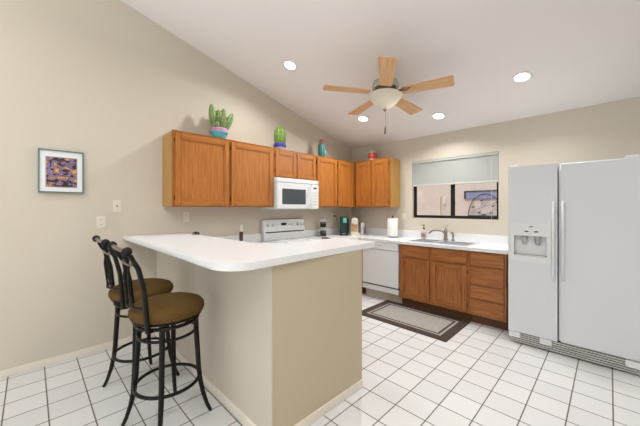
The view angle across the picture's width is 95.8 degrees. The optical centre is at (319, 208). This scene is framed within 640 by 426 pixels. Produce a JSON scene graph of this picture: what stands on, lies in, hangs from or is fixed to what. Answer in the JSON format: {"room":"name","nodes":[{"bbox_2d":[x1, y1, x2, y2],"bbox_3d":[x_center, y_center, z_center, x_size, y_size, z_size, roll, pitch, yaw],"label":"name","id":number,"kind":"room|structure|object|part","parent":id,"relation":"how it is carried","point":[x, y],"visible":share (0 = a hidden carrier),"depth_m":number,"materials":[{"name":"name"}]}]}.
{"room":"kitchen","nodes":[
{"label":"kitchen","id":0,"kind":"room"},
{"bbox_2d":[0,0,351,370],"bbox_3d":[-1.872,-0.800,3.059,7.150,4.308,0.120,0,0,-45],"label":"wall","id":1,"kind":"structure","parent":0,"point":[102,80],"depth_m":2.71,"materials":[{"name":"beige paint"}]},
{"bbox_2d":[38,148,83,192],"bbox_3d":[-2.276,-0.324,2.547,0.299,0.371,0.027,0,0,-45],"label":"framed picture","id":2,"kind":"object","parent":1,"relation":"attached to","point":[59,171],"visible":1,"depth_m":2.54,"materials":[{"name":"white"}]},
{"bbox_2d":[46,157,75,186],"bbox_3d":[-2.272,-0.317,2.545,0.197,0.253,0.002,0,0,-45],"label":"print","id":3,"kind":"object","parent":2,"relation":"attached to","point":[60,171],"depth_m":2.54},
{"bbox_2d":[0,332,154,378],"bbox_3d":[-3.054,1.323,1.784,3.675,0.062,0.013,0,0,-45],"label":"baseboard","id":4,"kind":"structure","parent":1,"relation":"attached to","point":[60,358],"depth_m":2.56,"materials":[{"name":"beige paint"}]},
{"bbox_2d":[96,216,104,227],"bbox_3d":[-2.086,0.130,2.754,0.070,0.115,0.008,0,0,-45],"label":"electrical outlet","id":5,"kind":"object","parent":1,"relation":"attached to","point":[100,220],"visible":1,"depth_m":2.75,"materials":[{"name":"beige plastic"}]},
{"bbox_2d":[113,200,120,211],"bbox_3d":[-1.995,-0.023,2.843,0.070,0.115,0.012,0,0,-45],"label":"cable jack","id":6,"kind":"object","parent":1,"relation":"attached to","point":[116,203],"visible":1,"depth_m":2.84,"materials":[{"name":"beige plastic"}]},
{"bbox_2d":[183,212,188,221],"bbox_3d":[-1.531,0.099,3.308,0.070,0.115,0.008,0,0,-45],"label":"electrical outlet","id":7,"kind":"object","parent":1,"relation":"attached to","point":[185,214],"visible":1,"depth_m":3.31,"materials":[{"name":"beige plastic"}]},
{"bbox_2d":[162,129,228,206],"bbox_3d":[-1.372,-0.408,3.241,0.626,0.781,0.323,0,0,-45],"label":"upper cabinet","id":8,"kind":"object","parent":1,"relation":"attached to","point":[195,167],"visible":1,"depth_m":3.08,"materials":[{"name":"brown wood"}]},
{"bbox_3d":[-1.606,-0.403,3.035,0.004,0.770,0.284,0,0,-45],"label":"panel","id":9,"kind":"part","parent":8,"relation":"part of","materials":[{"name":"brown wood"}]},
{"bbox_3d":[-1.278,-0.794,3.149,0.623,0.010,0.024,0,0,-45],"label":"molding","id":10,"kind":"part","parent":8,"relation":"part of","materials":[{"name":"brown wood"}]},
{"bbox_2d":[209,104,233,138],"bbox_3d":[-1.170,-0.999,3.389,0.224,0.418,0.254,0,0,18],"label":"potted cactus","id":11,"kind":"object","parent":8,"relation":"on","point":[220,123],"visible":0.98,"depth_m":3.31,"materials":[{"name":"green plant"}]},
{"bbox_2d":[209,127,227,138],"bbox_3d":[-1.179,-0.859,3.370,0.212,0.138,0.212,0,0,-45],"label":"pot","id":12,"kind":"object","parent":11,"relation":"on","point":[220,132],"depth_m":3.30,"materials":[{"name":"teal ceramic"}]},
{"bbox_2d":[229,140,273,206],"bbox_3d":[-0.930,-0.408,3.683,0.625,0.781,0.323,0,0,-45],"label":"upper cabinet","id":13,"kind":"object","parent":1,"relation":"attached to","point":[251,166],"visible":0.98,"depth_m":3.55,"materials":[{"name":"brown wood"}]},
{"bbox_3d":[-0.836,-0.794,3.590,0.625,0.010,0.024,0,0,-45],"label":"molding","id":14,"kind":"part","parent":13,"relation":"part of","materials":[{"name":"brown wood"}]},
{"bbox_2d":[273,148,315,180],"bbox_3d":[-0.437,-0.606,4.177,0.770,0.387,0.323,0,0,-45],"label":"upper cabinet","id":15,"kind":"object","parent":1,"relation":"attached to","point":[287,164],"visible":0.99,"depth_m":4.03,"materials":[{"name":"brown wood"}]},
{"bbox_2d":[274,126,285,148],"bbox_3d":[-0.552,-0.960,3.983,0.166,0.340,0.166,0,0,-22],"label":"potted cactus","id":16,"kind":"object","parent":15,"relation":"on","point":[279,133],"visible":0.92,"depth_m":3.92,"materials":[{"name":"green plant"}]},
{"bbox_2d":[274,142,285,148],"bbox_3d":[-0.552,-0.842,3.983,0.175,0.105,0.175,0,0,-45],"label":"pot","id":17,"kind":"object","parent":16,"relation":"on","point":[280,145],"depth_m":3.92,"materials":[{"name":"blue ceramic"}]},
{"bbox_3d":[-0.460,-0.600,3.939,0.360,0.351,0.020,0,0,-45],"label":"door","id":18,"kind":"part","parent":15,"relation":"part of","materials":[{"name":"brown wood"}]},
{"bbox_2d":[261,177,317,209],"bbox_3d":[-0.403,-0.196,4.143,0.766,0.428,0.417,0,0,-45],"label":"microwave","id":19,"kind":"object","parent":15,"relation":"attached to","point":[289,193],"visible":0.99,"depth_m":3.97,"materials":[{"name":"white plastic"}]},
{"bbox_3d":[-0.436,0.015,4.176,0.706,0.006,0.270,0,0,-45],"label":"underside lamp panel","id":20,"kind":"part","parent":19,"relation":"part of","materials":[{"name":"grey plastic"}]},
{"bbox_3d":[-0.356,-0.170,3.984,0.608,0.353,0.034,0,0,-45],"label":"door","id":21,"kind":"part","parent":19,"relation":"part of","materials":[{"name":"white plastic"}]},
{"bbox_3d":[-0.136,-0.176,4.151,0.022,0.279,0.051,0,0,-45],"label":"handle","id":22,"kind":"part","parent":19,"relation":"part of","materials":[{"name":"white plastic"}]},
{"bbox_3d":[-0.084,-0.170,4.256,0.155,0.353,0.034,0,0,-45],"label":"control panel","id":23,"kind":"part","parent":19,"relation":"part of","materials":[{"name":"white plastic"}]},
{"bbox_3d":[-0.343,-0.794,4.083,0.770,0.010,0.024,0,0,-45],"label":"molding","id":24,"kind":"part","parent":15,"relation":"part of","materials":[{"name":"brown wood"}]},
{"bbox_3d":[-0.194,-0.600,4.205,0.360,0.351,0.020,0,0,-45],"label":"door","id":25,"kind":"part","parent":15,"relation":"part of","materials":[{"name":"brown wood"}]},
{"bbox_2d":[316,155,336,206],"bbox_3d":[0.005,-0.408,4.618,0.478,0.781,0.323,0,0,-45],"label":"upper cabinet","id":26,"kind":"object","parent":1,"relation":"attached to","point":[326,168],"visible":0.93,"depth_m":4.50,"materials":[{"name":"brown wood"}]},
{"bbox_2d":[318,139,325,156],"bbox_3d":[0.028,-0.947,4.598,0.115,0.315,0.144,0,0,23],"label":"ceramic figurine","id":27,"kind":"object","parent":26,"relation":"on","point":[321,147],"visible":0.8,"depth_m":4.54,"materials":[{"name":"teal ceramic"}]},
{"bbox_2d":[337,159,354,206],"bbox_3d":[0.440,-0.408,5.053,0.753,0.781,0.323,0,0,-45],"label":"upper cabinet","id":28,"kind":"object","parent":1,"relation":"attached to","point":[345,169],"visible":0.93,"depth_m":4.82,"materials":[{"name":"brown wood"}]},
{"bbox_2d":[156,250,361,425],"bbox_3d":[-0.717,0.834,2.644,0.827,1.040,2.101,0,0,-45],"label":"wall","id":29,"kind":"structure","parent":0,"point":[281,342],"depth_m":1.86,"materials":[{"name":"beige paint"}]},
{"bbox_2d":[123,232,374,270],"bbox_3d":[-0.729,0.293,2.602,1.344,0.040,2.140,0,0,-45],"label":"breakfast bar","id":30,"kind":"object","parent":29,"relation":"on","point":[213,253],"visible":1,"depth_m":1.97,"materials":[{"name":"white stone"}]},
{"bbox_2d":[155,332,362,425],"bbox_3d":[-0.715,1.323,2.632,0.838,0.062,2.095,0,0,-45],"label":"baseboard","id":31,"kind":"structure","parent":29,"relation":"attached to","point":[208,384],"depth_m":1.98,"materials":[{"name":"beige paint"}]},
{"bbox_3d":[0.025,0.803,1.905,0.823,0.978,0.006,0,0,-45],"label":"panel","id":32,"kind":"part","parent":29,"relation":"part of","materials":[{"name":"beige paint"}]},
{"bbox_2d":[0,293,639,425],"bbox_3d":[0.037,1.404,1.150,7.150,0.100,5.520,0,0,-45],"label":"floor","id":33,"kind":"structure","parent":0,"point":[481,376],"depth_m":2.16,"materials":[{"name":"white tile"}]},
{"bbox_2d":[92,235,179,393],"bbox_3d":[-1.413,0.782,2.253,0.527,1.152,0.476,0,0,-45],"label":"bar stool","id":34,"kind":"object","parent":33,"relation":"on","point":[116,294],"visible":0.68,"depth_m":2.15,"materials":[{"name":"brown metal"}]},
{"bbox_3d":[-1.444,0.232,1.947,0.051,0.052,0.032,0,0,-45],"label":"knob","id":35,"kind":"part","parent":34,"relation":"part of","materials":[{"name":"brown metal"}]},
{"bbox_3d":[-1.639,0.489,2.256,0.163,0.482,0.042,0,0,-17],"label":"post","id":36,"kind":"part","parent":34,"relation":"part of","materials":[{"name":"brown metal"}]},
{"bbox_3d":[-1.593,1.028,2.208,0.118,0.660,0.032,0,0,-20],"label":"leg","id":37,"kind":"part","parent":34,"relation":"part of","materials":[{"name":"brown metal"}]},
{"bbox_3d":[-1.534,0.572,2.132,0.074,0.023,0.334,0,0,-45],"label":"rail","id":38,"kind":"part","parent":34,"relation":"part of","materials":[{"name":"brown metal"}]},
{"bbox_3d":[-1.417,0.489,2.030,0.150,0.482,0.091,0,0,-45],"label":"post","id":39,"kind":"part","parent":34,"relation":"part of","materials":[{"name":"brown metal"}]},
{"bbox_3d":[-1.332,1.028,2.072,0.032,0.660,0.118,0,0,-20],"label":"leg","id":40,"kind":"part","parent":34,"relation":"part of","materials":[{"name":"brown metal"}]},
{"bbox_2d":[108,278,172,301],"bbox_3d":[-1.395,0.625,2.271,0.436,0.103,0.436,0,0,-45],"label":"seat cushion","id":41,"kind":"object","parent":34,"relation":"on","point":[154,286],"depth_m":2.15,"materials":[{"name":"brown fabric"}]},
{"bbox_3d":[-1.458,1.028,2.469,0.032,0.660,0.118,0,0,-20],"label":"leg","id":42,"kind":"part","parent":34,"relation":"part of","materials":[{"name":"brown metal"}]},
{"bbox_3d":[-1.196,1.028,2.334,0.118,0.660,0.032,0,0,-20],"label":"leg","id":43,"kind":"part","parent":34,"relation":"part of","materials":[{"name":"brown metal"}]},
{"bbox_2d":[107,241,211,425],"bbox_3d":[-0.998,0.782,1.847,0.527,1.152,0.476,0,0,-45],"label":"bar stool","id":44,"kind":"object","parent":33,"relation":"on","point":[172,308],"visible":1,"depth_m":1.73,"materials":[{"name":"brown metal"}]},
{"bbox_3d":[-1.304,0.232,1.816,0.051,0.052,0.032,0,0,-45],"label":"knob","id":45,"kind":"part","parent":44,"relation":"part of","materials":[{"name":"brown metal"}]},
{"bbox_3d":[-1.170,0.232,1.675,0.033,0.022,0.365,0,0,-45],"label":"rail","id":46,"kind":"part","parent":44,"relation":"part of","materials":[{"name":"grey metal"}]},
{"bbox_3d":[-1.224,0.489,1.851,0.163,0.482,0.042,0,0,-17],"label":"post","id":47,"kind":"part","parent":44,"relation":"part of","materials":[{"name":"brown metal"}]},
{"bbox_3d":[-1.029,0.232,1.542,0.051,0.052,0.032,0,0,-45],"label":"knob","id":48,"kind":"part","parent":44,"relation":"part of","materials":[{"name":"brown metal"}]},
{"bbox_3d":[-1.139,0.319,1.706,0.044,0.018,0.362,0,0,-45],"label":"cross rail","id":49,"kind":"part","parent":44,"relation":"part of","materials":[{"name":"grey metal"}]},
{"bbox_3d":[-1.178,1.028,1.802,0.118,0.660,0.032,0,0,-20],"label":"leg","id":50,"kind":"part","parent":44,"relation":"part of","materials":[{"name":"brown metal"}]},
{"bbox_3d":[-1.119,0.572,1.727,0.074,0.023,0.334,0,0,-45],"label":"rail","id":51,"kind":"part","parent":44,"relation":"part of","materials":[{"name":"brown metal"}]},
{"bbox_3d":[-0.994,0.489,1.621,0.042,0.482,0.163,0,0,17],"label":"post","id":52,"kind":"part","parent":44,"relation":"part of","materials":[{"name":"brown metal"}]},
{"bbox_3d":[-0.917,1.028,1.667,0.032,0.660,0.118,0,0,-20],"label":"leg","id":53,"kind":"part","parent":44,"relation":"part of","materials":[{"name":"brown metal"}]},
{"bbox_2d":[128,292,203,324],"bbox_3d":[-0.980,0.625,1.865,0.436,0.103,0.436,0,0,-45],"label":"seat cushion","id":54,"kind":"object","parent":44,"relation":"on","point":[172,308],"depth_m":1.73,"materials":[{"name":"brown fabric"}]},
{"bbox_3d":[-0.980,0.697,1.865,0.400,0.039,0.400,0,0,-45],"label":"swivel plate","id":55,"kind":"part","parent":44,"relation":"part of","materials":[{"name":"brown metal"}]},
{"bbox_3d":[-1.043,1.028,2.064,0.032,0.660,0.118,0,0,-20],"label":"leg","id":56,"kind":"part","parent":44,"relation":"part of","materials":[{"name":"brown metal"}]},
{"bbox_3d":[-0.781,1.028,1.929,0.118,0.660,0.032,0,0,-20],"label":"leg","id":57,"kind":"part","parent":44,"relation":"part of","materials":[{"name":"brown metal"}]},
{"bbox_2d":[261,219,320,242],"bbox_3d":[-0.301,0.759,4.034,0.764,1.190,0.699,0,0,-45],"label":"electric range","id":58,"kind":"object","parent":33,"relation":"on","point":[284,230],"visible":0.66,"depth_m":4.16,"materials":[{"name":"white metal"}]},
{"bbox_2d":[262,237,320,242],"bbox_3d":[-0.307,0.455,4.040,0.764,0.026,0.645,0,0,-45],"label":"cooktop","id":59,"kind":"object","parent":58,"relation":"in","point":[276,239],"depth_m":4.06,"materials":[{"name":"white ceramic"}]},
{"bbox_2d":[361,249,365,293],"bbox_3d":[0.625,0.925,4.975,0.600,0.857,0.668,0,0,-45],"label":"base cabinet","id":60,"kind":"object","parent":33,"relation":"on","point":[363,288],"visible":0.03,"depth_m":4.59,"materials":[{"name":"brown wood"}]},
{"bbox_2d":[305,227,507,253],"bbox_3d":[1.094,0.422,4.060,1.236,0.148,2.655,0,0,-45],"label":"countertop","id":61,"kind":"structure","parent":60,"relation":"on","point":[498,244],"depth_m":4.11,"materials":[{"name":"white stone"}]},
{"bbox_2d":[340,216,348,235],"bbox_3d":[0.416,0.297,4.939,0.155,0.315,0.194,0,0,7],"label":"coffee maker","id":62,"kind":"object","parent":61,"relation":"on","point":[344,220],"visible":1,"depth_m":4.90,"materials":[{"name":"green plastic"}]},
{"bbox_3d":[0.414,0.324,4.979,0.138,0.218,0.117,0,0,7],"label":"water tank","id":63,"kind":"part","parent":62,"relation":"part of","materials":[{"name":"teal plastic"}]},
{"bbox_2d":[350,218,358,234],"bbox_3d":[0.598,0.307,4.998,0.153,0.295,0.180,0,0,3],"label":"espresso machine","id":64,"kind":"object","parent":61,"relation":"on","point":[354,221],"visible":0.98,"depth_m":4.95,"materials":[{"name":"beige plastic"}]},
{"bbox_3d":[0.591,0.335,4.966,0.105,0.130,0.010,0,0,3],"label":"panel","id":65,"kind":"part","parent":64,"relation":"part of","materials":[{"name":"brown plastic"}]},
{"bbox_2d":[360,223,364,234],"bbox_3d":[0.737,0.350,4.929,0.088,0.210,0.114,0,0,-45],"label":"milk frother","id":66,"kind":"object","parent":61,"relation":"on","point":[362,227],"visible":0.98,"depth_m":4.90,"materials":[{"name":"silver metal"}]},
{"bbox_2d":[387,216,397,237],"bbox_3d":[1.155,0.284,4.593,0.162,0.342,0.162,0,0,-45],"label":"paper towel holder","id":67,"kind":"object","parent":61,"relation":"on","point":[392,223],"visible":0.99,"depth_m":4.52,"materials":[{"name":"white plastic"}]},
{"bbox_2d":[429,225,447,240],"bbox_3d":[1.677,0.338,4.100,0.262,0.223,0.083,0,0,14],"label":"kitchen faucet","id":68,"kind":"object","parent":61,"relation":"on","point":[445,231],"visible":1,"depth_m":4.06,"materials":[{"name":"silver metal"}]},
{"bbox_3d":[1.668,0.334,4.112,0.240,0.083,0.032,0,0,23],"label":"spout","id":69,"kind":"part","parent":68,"relation":"part of","materials":[{"name":"silver metal"}]},
{"bbox_2d":[408,238,478,245],"bbox_3d":[1.653,0.531,3.907,0.465,0.162,0.805,0,0,-45],"label":"sink","id":70,"kind":"object","parent":61,"relation":"in","point":[435,241],"visible":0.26,"depth_m":3.94,"materials":[{"name":"silver metal"}]},
{"bbox_2d":[421,225,426,238],"bbox_3d":[1.540,0.344,4.292,0.058,0.210,0.075,0,0,-45],"label":"soap dispenser","id":71,"kind":"object","parent":70,"relation":"on","point":[423,232],"visible":1,"depth_m":4.27,"materials":[{"name":"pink plastic"}]},
{"bbox_3d":[1.489,0.532,4.040,0.364,0.159,0.329,0,0,-45],"label":"bowl","id":72,"kind":"part","parent":70,"relation":"part of","materials":[{"name":"silver metal"}]},
{"bbox_3d":[1.763,0.532,3.766,0.364,0.159,0.394,0,0,-45],"label":"bowl","id":73,"kind":"part","parent":70,"relation":"part of","materials":[{"name":"silver metal"}]},
{"bbox_2d":[362,242,401,303],"bbox_3d":[1.086,0.925,4.478,0.621,0.857,0.626,0,0,-45],"label":"dishwasher","id":74,"kind":"object","parent":33,"relation":"on","point":[381,262],"visible":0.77,"depth_m":4.24,"materials":[{"name":"white metal"}]},
{"bbox_3d":[0.889,0.869,4.281,0.044,0.520,0.618,0,0,-45],"label":"door panel","id":75,"kind":"part","parent":74,"relation":"part of","materials":[{"name":"white metal"}]},
{"bbox_3d":[0.891,1.184,4.283,0.038,0.070,0.618,0,0,-45],"label":"access panel","id":76,"kind":"part","parent":74,"relation":"part of","materials":[{"name":"white metal"}]},
{"bbox_3d":[0.887,0.553,4.279,0.048,0.102,0.618,0,0,-45],"label":"control panel","id":77,"kind":"part","parent":74,"relation":"part of","materials":[{"name":"white plastic"}]},
{"bbox_2d":[362,300,470,341],"bbox_3d":[1.131,1.350,3.588,0.745,0.006,1.147,0,0,-45],"label":"kitchen rug","id":78,"kind":"object","parent":33,"relation":"on","point":[438,326],"visible":0.98,"depth_m":3.51,"materials":[{"name":"beige fabric"}]},
{"bbox_2d":[400,244,470,320],"bbox_3d":[1.643,0.925,3.942,0.621,0.857,0.910,0,0,-45],"label":"base cabinet","id":79,"kind":"object","parent":33,"relation":"on","point":[433,279],"visible":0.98,"depth_m":3.69,"materials":[{"name":"brown wood"}]},
{"bbox_3d":[1.271,0.588,3.890,0.019,0.143,0.415,0,0,-45],"label":"drawer","id":80,"kind":"part","parent":79,"relation":"part of","materials":[{"name":"brown wood"}]},
{"bbox_3d":[1.270,0.951,3.889,0.020,0.537,0.415,0,0,-45],"label":"door","id":81,"kind":"part","parent":79,"relation":"part of","materials":[{"name":"brown wood"}]},
{"bbox_3d":[1.588,0.588,3.572,0.019,0.143,0.423,0,0,-45],"label":"drawer","id":82,"kind":"part","parent":79,"relation":"part of","materials":[{"name":"brown wood"}]},
{"bbox_3d":[1.588,0.951,3.572,0.020,0.537,0.423,0,0,-45],"label":"door","id":83,"kind":"part","parent":79,"relation":"part of","materials":[{"name":"brown wood"}]},
{"bbox_2d":[469,251,508,330],"bbox_3d":[2.100,0.925,3.485,0.620,0.857,0.378,0,0,-45],"label":"base cabinet","id":84,"kind":"object","parent":33,"relation":"on","point":[488,272],"visible":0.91,"depth_m":3.26,"materials":[{"name":"brown wood"}]},
{"bbox_3d":[1.888,1.139,3.272,0.019,0.160,0.338,0,0,-45],"label":"drawer","id":85,"kind":"part","parent":84,"relation":"part of","materials":[{"name":"brown wood"}]},
{"bbox_3d":[1.888,0.967,3.272,0.019,0.145,0.338,0,0,-45],"label":"drawer","id":86,"kind":"part","parent":84,"relation":"part of","materials":[{"name":"brown wood"}]},
{"bbox_3d":[1.888,0.776,3.272,0.019,0.195,0.338,0,0,-45],"label":"drawer","id":87,"kind":"part","parent":84,"relation":"part of","materials":[{"name":"brown wood"}]},
{"bbox_3d":[1.888,0.588,3.272,0.019,0.143,0.338,0,0,-45],"label":"drawer","id":88,"kind":"part","parent":84,"relation":"part of","materials":[{"name":"brown wood"}]},
{"bbox_2d":[508,154,639,374],"bbox_3d":[2.507,0.457,2.891,0.814,1.794,0.914,0,0,-45],"label":"refrigerator","id":89,"kind":"object","parent":33,"relation":"on","point":[574,227],"visible":1,"depth_m":2.58,"materials":[{"name":"white metal"}]},
{"bbox_3d":[2.041,0.312,2.884,0.052,0.096,0.046,0,0,-45],"label":"dispenser lever","id":90,"kind":"part","parent":89,"relation":"part of","materials":[{"name":"grey plastic"}]},
{"bbox_3d":[2.085,0.409,2.840,0.070,1.654,0.389,0,0,-45],"label":"freezer door","id":91,"kind":"part","parent":89,"relation":"part of","materials":[{"name":"white metal"}]},
{"bbox_3d":[2.115,0.312,2.810,0.052,0.096,0.046,0,0,-45],"label":"dispenser lever","id":92,"kind":"part","parent":89,"relation":"part of","materials":[{"name":"grey plastic"}]},
{"bbox_3d":[2.169,0.304,2.687,0.049,0.740,0.028,0,0,-45],"label":"handle","id":93,"kind":"part","parent":89,"relation":"part of","materials":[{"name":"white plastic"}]},
{"bbox_3d":[2.217,0.304,2.639,0.049,0.740,0.028,0,0,-45],"label":"handle","id":94,"kind":"part","parent":89,"relation":"part of","materials":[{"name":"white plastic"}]},
{"bbox_3d":[2.413,0.409,2.513,0.070,1.654,0.513,0,0,-45],"label":"fridge door","id":95,"kind":"part","parent":89,"relation":"part of","materials":[{"name":"white metal"}]},
{"bbox_3d":[-0.629,0.925,2.612,0.646,0.857,1.040,0,0,-45],"label":"base cabinet","id":96,"kind":"object","parent":33,"relation":"on","visible":0},
{"bbox_2d":[218,233,268,242],"bbox_3d":[-0.659,0.422,3.015,1.173,0.148,1.653,0,0,-45],"label":"countertop","id":97,"kind":"structure","parent":96,"relation":"on","point":[254,238],"depth_m":3.86,"materials":[{"name":"white laminate"}]},
{"bbox_2d":[239,225,242,240],"bbox_3d":[-0.977,0.329,3.586,0.116,0.253,0.116,0,0,-45],"label":"pepper mill","id":98,"kind":"object","parent":97,"relation":"on","point":[240,226],"visible":0.61,"depth_m":3.57,"materials":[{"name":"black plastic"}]},
{"bbox_2d":[121,0,639,149],"bbox_3d":[0.079,-2.070,1.107,7.150,2.008,5.640,0,0,-45],"label":"ceiling","id":99,"kind":"structure","parent":0,"point":[577,53],"depth_m":2.85,"materials":[{"name":"white paint"}]},
{"bbox_2d":[283,60,296,70],"bbox_3d":[-0.349,-1.663,3.366,0.170,0.052,0.176,0,0,-45],"label":"recessed light","id":100,"kind":"object","parent":99,"relation":"in","point":[290,65],"visible":1,"depth_m":3.36,"materials":[{"name":"white glass"}]},
{"bbox_2d":[357,116,368,121],"bbox_3d":[0.634,-1.315,4.250,0.170,0.052,0.176,0,0,-45],"label":"recessed light","id":101,"kind":"object","parent":99,"relation":"in","point":[360,118],"visible":1,"depth_m":4.25,"materials":[{"name":"white glass"}]},
{"bbox_2d":[323,56,454,133],"bbox_3d":[0.728,-1.156,3.032,1.234,0.784,1.290,0,0,29],"label":"ceiling fan","id":102,"kind":"object","parent":99,"relation":"hanging from","point":[386,93],"visible":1,"depth_m":2.93,"materials":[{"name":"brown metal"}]},
{"bbox_3d":[0.279,-1.234,3.003,0.490,0.008,0.162,3,5,-7],"label":"blade","id":103,"kind":"part","parent":102,"relation":"part of","materials":[{"name":"brown wood"}]},
{"bbox_3d":[0.515,-1.196,3.429,0.162,0.008,0.490,-6,0,-25],"label":"blade","id":104,"kind":"part","parent":102,"relation":"part of","materials":[{"name":"brown wood"}]},
{"bbox_3d":[0.686,-1.115,3.047,0.344,0.148,0.344,-1,-5,45],"label":"lamp shade","id":105,"kind":"part","parent":102,"relation":"part of","materials":[{"name":"white glass"}]},
{"bbox_3d":[0.611,-1.242,2.647,0.162,0.008,0.490,11,-2,12],"label":"blade","id":106,"kind":"part","parent":102,"relation":"part of","materials":[{"name":"brown wood"}]},
{"bbox_3d":[0.993,-1.182,3.335,0.490,0.008,0.162,6,-14,-43],"label":"blade","id":107,"kind":"part","parent":102,"relation":"part of","materials":[{"name":"brown wood"}]},
{"bbox_3d":[1.053,-1.210,2.851,0.490,0.008,0.162,0,-13,29],"label":"blade","id":108,"kind":"part","parent":102,"relation":"part of","materials":[{"name":"brown wood"}]},
{"bbox_2d":[431,112,445,119],"bbox_3d":[1.568,-1.220,3.825,0.170,0.052,0.176,0,0,-45],"label":"recessed light","id":109,"kind":"object","parent":99,"relation":"in","point":[438,116],"visible":1,"depth_m":3.82,"materials":[{"name":"white glass"}]},
{"bbox_2d":[512,71,532,82],"bbox_3d":[2.020,-1.309,2.892,0.170,0.052,0.176,0,0,-45],"label":"recessed light","id":110,"kind":"object","parent":99,"relation":"in","point":[521,77],"visible":1,"depth_m":2.89,"materials":[{"name":"white"}]},
{"bbox_2d":[352,97,639,235],"bbox_3d":[2.597,0.124,3.539,0.150,2.460,5.520,0,0,-45],"label":"wall","id":111,"kind":"structure","parent":0,"point":[610,130],"depth_m":3.67,"materials":[{"name":"beige paint"}]},
{"bbox_2d":[355,157,399,206],"bbox_3d":[0.952,-0.408,4.847,0.323,0.781,0.686,0,0,-45],"label":"upper cabinet","id":112,"kind":"object","parent":111,"relation":"attached to","point":[377,181],"visible":1,"depth_m":4.67,"materials":[{"name":"brown wood"}]},
{"bbox_3d":[0.730,-0.403,4.854,0.020,0.745,0.307,0,0,-45],"label":"door","id":113,"kind":"part","parent":112,"relation":"part of","materials":[{"name":"brown wood"}]},
{"bbox_2d":[368,148,376,159],"bbox_3d":[0.883,-0.904,4.880,0.148,0.230,0.148,0,0,-45],"label":"canister","id":114,"kind":"object","parent":112,"relation":"on","point":[372,154],"visible":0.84,"depth_m":4.82,"materials":[{"name":"red ceramic"}]},
{"bbox_3d":[0.883,-0.975,4.880,0.140,0.090,0.140,0,0,-45],"label":"lid","id":115,"kind":"part","parent":114,"relation":"part of","materials":[{"name":"green ceramic"}]},
{"bbox_3d":[0.963,-0.403,4.622,0.020,0.745,0.306,0,0,-45],"label":"door","id":116,"kind":"part","parent":112,"relation":"part of","materials":[{"name":"brown wood"}]},
{"bbox_3d":[1.207,-0.403,4.619,0.284,0.770,0.004,0,0,-45],"label":"panel","id":117,"kind":"part","parent":112,"relation":"part of","materials":[{"name":"brown wood"}]},
{"bbox_2d":[305,227,507,244],"bbox_3d":[1.094,0.402,4.060,1.236,0.108,2.655,0,0,-45],"label":"backsplash","id":118,"kind":"structure","parent":111,"relation":"attached to","point":[495,239],"depth_m":4.31,"materials":[{"name":"white laminate"}]},
{"bbox_2d":[414,155,498,219],"bbox_3d":[1.929,-0.295,4.201,0.060,0.885,1.196,0,0,-45],"label":"window","id":119,"kind":"structure","parent":111,"relation":"in","point":[452,216],"depth_m":4.19,"materials":[{"name":"black metal"}]},
{"bbox_2d":[412,151,498,186],"bbox_3d":[1.889,-0.201,4.160,0.042,1.070,1.188,0,0,-45],"label":"window blind","id":120,"kind":"object","parent":119,"relation":"attached to","point":[483,167],"visible":1,"depth_m":4.10,"materials":[{"name":"grey"}]},
{"bbox_3d":[1.891,-0.354,4.162,0.024,0.020,1.188,0,0,-45],"label":"rail","id":121,"kind":"part","parent":120,"relation":"part of","materials":[{"name":"grey plastic"}]},
{"label":"outside","id":122,"kind":"structure","parent":0,"visible":0},
{"bbox_3d":[2.767,1.404,5.491,2.850,0.100,9.000,0,0,-45],"label":"ground","id":123,"kind":"structure","parent":122,"visible":0},
{"bbox_2d":[417,182,496,215],"bbox_3d":[2.838,0.054,5.562,0.150,2.600,9.000,0,0,-45],"label":"wall","id":124,"kind":"structure","parent":123,"relation":"on","point":[427,196],"depth_m":5.63,"materials":[{"name":"paint"}]},
{"bbox_2d":[438,196,440,214],"bbox_3d":[2.419,0.554,5.846,0.039,1.600,0.055,0,0,-45],"label":"downspout","id":125,"kind":"object","parent":124,"relation":"attached to","point":[439,197],"visible":0.4,"depth_m":5.83,"materials":[{"name":"beige"}]},
{"bbox_2d":[464,190,496,198],"bbox_3d":[3.164,-0.254,5.110,0.024,0.155,1.160,0,0,-45],"label":"window","id":126,"kind":"structure","parent":124,"relation":"in","point":[467,194],"depth_m":5.32,"materials":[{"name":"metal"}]},
{"bbox_2d":[468,193,496,215],"bbox_3d":[2.998,-0.058,5.255,0.027,0.430,0.584,0,0,-45],"label":"metal wall art","id":127,"kind":"object","parent":124,"relation":"attached to","point":[484,193],"visible":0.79,"depth_m":5.28,"materials":[{"name":"grey metal"}]}
]}

